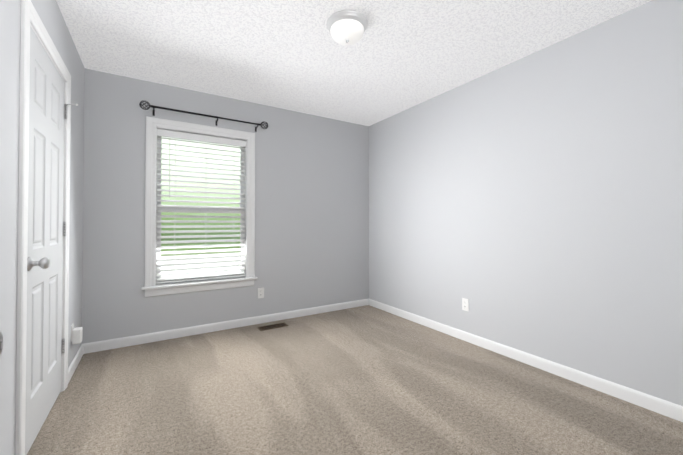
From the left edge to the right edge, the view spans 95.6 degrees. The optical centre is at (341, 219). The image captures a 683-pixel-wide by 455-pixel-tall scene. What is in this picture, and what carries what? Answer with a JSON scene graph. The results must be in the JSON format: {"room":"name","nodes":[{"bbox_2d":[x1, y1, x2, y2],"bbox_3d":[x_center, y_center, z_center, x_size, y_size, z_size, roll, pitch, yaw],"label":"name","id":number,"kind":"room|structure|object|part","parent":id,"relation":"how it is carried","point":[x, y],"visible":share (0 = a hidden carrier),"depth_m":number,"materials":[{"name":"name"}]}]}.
{"room":"empty bedroom","nodes":[
{"label":"empty bedroom","id":0,"kind":"room"},
{"bbox_2d":[0,331,2,354],"bbox_3d":[-0.499,0.085,0.206,0.178,2.025,0.856,0,-1,-32],"label":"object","id":1,"kind":"structure","parent":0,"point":[1,341],"depth_m":0.57,"materials":[{"name":"silver metal"}]},
{"bbox_2d":[0,0,84,454],"bbox_3d":[-1.332,-0.099,1.115,0.120,2.440,3.520,0,-1,-32],"label":"wall","id":2,"kind":"structure","parent":0,"point":[51,17],"depth_m":1.31,"materials":[{"name":"grey paint"}]},
{"bbox_2d":[15,0,70,454],"bbox_3d":[-1.695,0.096,1.700,0.120,2.064,0.778,0,-1,-32],"label":"door frame","id":3,"kind":"structure","parent":2,"relation":"in","point":[63,194],"depth_m":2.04,"materials":[{"name":"white wood"}]},
{"bbox_2d":[25,26,64,454],"bbox_3d":[-1.629,0.100,1.740,0.108,2.033,0.734,0,-1,-32],"label":"closet door","id":4,"kind":"structure","parent":2,"relation":"in","point":[45,241],"depth_m":1.68,"materials":[{"name":"white paint"}]},
{"bbox_3d":[-1.454,0.211,1.488,0.073,0.066,0.066,0,-1,-32],"label":"knob","id":5,"kind":"part","parent":4,"relation":"part of","materials":[{"name":"grey metal"}]},
{"bbox_2d":[61,104,75,353],"bbox_3d":[-1.802,0.056,2.051,0.069,1.652,0.075,0,-1,-32],"label":"closet door hinges","id":6,"kind":"object","parent":2,"relation":"attached to","point":[64,234],"visible":1,"depth_m":2.04,"materials":[{"name":"grey metal"}]},
{"bbox_2d":[68,344,83,382],"bbox_3d":[-2.040,1.094,2.374,0.014,0.085,0.608,0,-1,-32],"label":"baseboard","id":7,"kind":"structure","parent":2,"relation":"attached to","point":[72,367],"depth_m":2.34,"materials":[{"name":"white wood"}]},
{"bbox_2d":[71,323,82,343],"bbox_3d":[-1.972,0.848,2.307,0.056,0.138,0.072,0,-1,-32],"label":"electrical outlet","id":8,"kind":"object","parent":2,"relation":"attached to","point":[77,335],"visible":0.98,"depth_m":2.28,"materials":[{"name":"white plastic"}]},
{"bbox_2d":[82,68,368,343],"bbox_3d":[-0.948,-0.069,3.491,3.270,2.440,0.120,0,-1,-32],"label":"wall","id":9,"kind":"structure","parent":0,"point":[311,210],"depth_m":3.35,"materials":[{"name":"grey paint"}]},
{"bbox_2d":[141,116,257,296],"bbox_3d":[-1.411,-0.118,3.176,1.064,1.680,0.175,0,-1,-32],"label":"window","id":10,"kind":"structure","parent":9,"relation":"in","point":[230,254],"depth_m":3.13,"materials":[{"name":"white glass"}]},
{"bbox_2d":[169,139,169,197],"bbox_3d":[-1.660,-0.503,2.993,0.010,0.586,0.014,0,-1,-32],"label":"blind wand","id":11,"kind":"object","parent":10,"relation":"hanging from","point":[169,168],"visible":1,"depth_m":2.99,"materials":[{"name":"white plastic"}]},
{"bbox_2d":[174,140,175,275],"bbox_3d":[-1.634,-0.111,3.037,0.002,1.418,0.059,0,-1,-32],"label":"blind cord","id":12,"kind":"object","parent":10,"relation":"hanging from","point":[175,140],"depth_m":3.02,"materials":[{"name":"white fabric"}]},
{"bbox_3d":[-1.385,0.673,3.124,1.064,0.096,0.074,0,-1,-32],"label":"window stool apron","id":13,"kind":"part","parent":10,"relation":"part of","materials":[{"name":"white wood"}]},
{"bbox_3d":[-1.439,-0.122,3.221,0.840,1.492,0.070,0,-1,-32],"label":"window sash","id":14,"kind":"part","parent":10,"relation":"part of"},
{"bbox_3d":[-1.409,-0.127,3.173,0.838,1.478,0.058,0,-1,-32],"label":"window blind rails","id":15,"kind":"part","parent":10,"relation":"part of","materials":[{"name":"white plastic"}]},
{"bbox_2d":[205,142,206,195],"bbox_3d":[-1.397,-0.109,3.184,0.002,1.418,0.059,0,-1,-32],"label":"blind cord","id":16,"kind":"object","parent":10,"relation":"hanging from","point":[205,176],"depth_m":3.21,"materials":[{"name":"white fabric"}]},
{"bbox_2d":[233,147,234,206],"bbox_3d":[-1.159,-0.107,3.330,0.002,1.418,0.059,0,-1,-32],"label":"blind cord","id":17,"kind":"object","parent":10,"relation":"hanging from","point":[234,147],"depth_m":3.31,"materials":[{"name":"white fabric"}]},
{"bbox_2d":[139,100,267,131],"bbox_3d":[-1.329,-1.029,3.126,1.192,0.103,0.120,0,-1,-32],"label":"curtain rod","id":18,"kind":"object","parent":9,"relation":"attached to","point":[176,110],"visible":1,"depth_m":3.03,"materials":[{"name":"black metal"}]},
{"bbox_2d":[83,298,368,353],"bbox_3d":[-0.913,1.107,3.419,3.030,0.085,0.014,0,-1,-32],"label":"baseboard","id":19,"kind":"structure","parent":9,"relation":"attached to","point":[103,345],"depth_m":3.15,"materials":[{"name":"white wood"}]},
{"bbox_2d":[258,287,263,297],"bbox_3d":[-0.895,0.815,3.437,0.070,0.115,0.008,0,-1,-32],"label":"electrical outlet","id":20,"kind":"object","parent":9,"relation":"attached to","point":[260,292],"visible":1,"depth_m":3.44,"materials":[{"name":"white plastic"}]},
{"bbox_2d":[56,0,651,125],"bbox_3d":[0.050,-1.376,1.320,4.430,0.120,5.450,0,-1,-32],"label":"ceiling","id":21,"kind":"structure","parent":0,"point":[397,58],"depth_m":2.31,"materials":[{"name":"white paint"}]},
{"bbox_2d":[326,10,367,44],"bbox_3d":[0.038,-1.244,2.069,0.278,0.127,0.278,0,-1,-32],"label":"light fixture","id":22,"kind":"object","parent":21,"relation":"attached to","point":[346,27],"visible":1,"depth_m":1.99,"materials":[{"name":"white glass"}]},
{"bbox_3d":[0.038,-1.234,2.069,0.224,0.076,0.224,0,-1,-32],"label":"lamp shade","id":23,"kind":"part","parent":22,"relation":"part of","materials":[{"name":"white glass"}]},
{"bbox_2d":[27,305,682,454],"bbox_3d":[0.050,1.183,1.288,4.430,0.120,5.450,0,-1,-32],"label":"floor","id":24,"kind":"structure","parent":0,"point":[366,380],"depth_m":1.93,"materials":[{"name":"carpet"}]},
{"bbox_2d":[257,322,287,330],"bbox_3d":[-0.735,1.145,3.316,0.305,0.006,0.115,0,-1,-32],"label":"air vent register","id":25,"kind":"object","parent":24,"relation":"on","point":[268,327],"visible":1,"depth_m":3.31,"materials":[{"name":"brown metal"}]},
{"bbox_2d":[369,0,682,405],"bbox_3d":[1.724,-0.086,2.161,0.120,2.440,4.950,0,-1,-32],"label":"wall","id":26,"kind":"structure","parent":0,"point":[532,204],"depth_m":2.27,"materials":[{"name":"grey paint"}]},
{"bbox_2d":[462,298,468,310],"bbox_3d":[1.170,0.804,2.926,0.008,0.115,0.070,0,-1,-32],"label":"electrical outlet","id":27,"kind":"object","parent":26,"relation":"attached to","point":[465,304],"visible":1,"depth_m":2.92,"materials":[{"name":"white plastic"}]},
{"bbox_2d":[369,299,682,421],"bbox_3d":[1.260,1.099,2.771,0.014,0.085,3.400,0,-1,-32],"label":"baseboard","id":28,"kind":"structure","parent":26,"relation":"attached to","point":[655,404],"depth_m":2.25,"materials":[{"name":"white wood"}]},
{"label":"outside","id":29,"kind":"structure","parent":0,"visible":0},
{"bbox_2d":[161,137,239,275],"bbox_3d":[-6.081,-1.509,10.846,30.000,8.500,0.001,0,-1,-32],"label":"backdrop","id":30,"kind":"structure","parent":29,"point":[198,179],"depth_m":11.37,"materials":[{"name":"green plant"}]}
]}

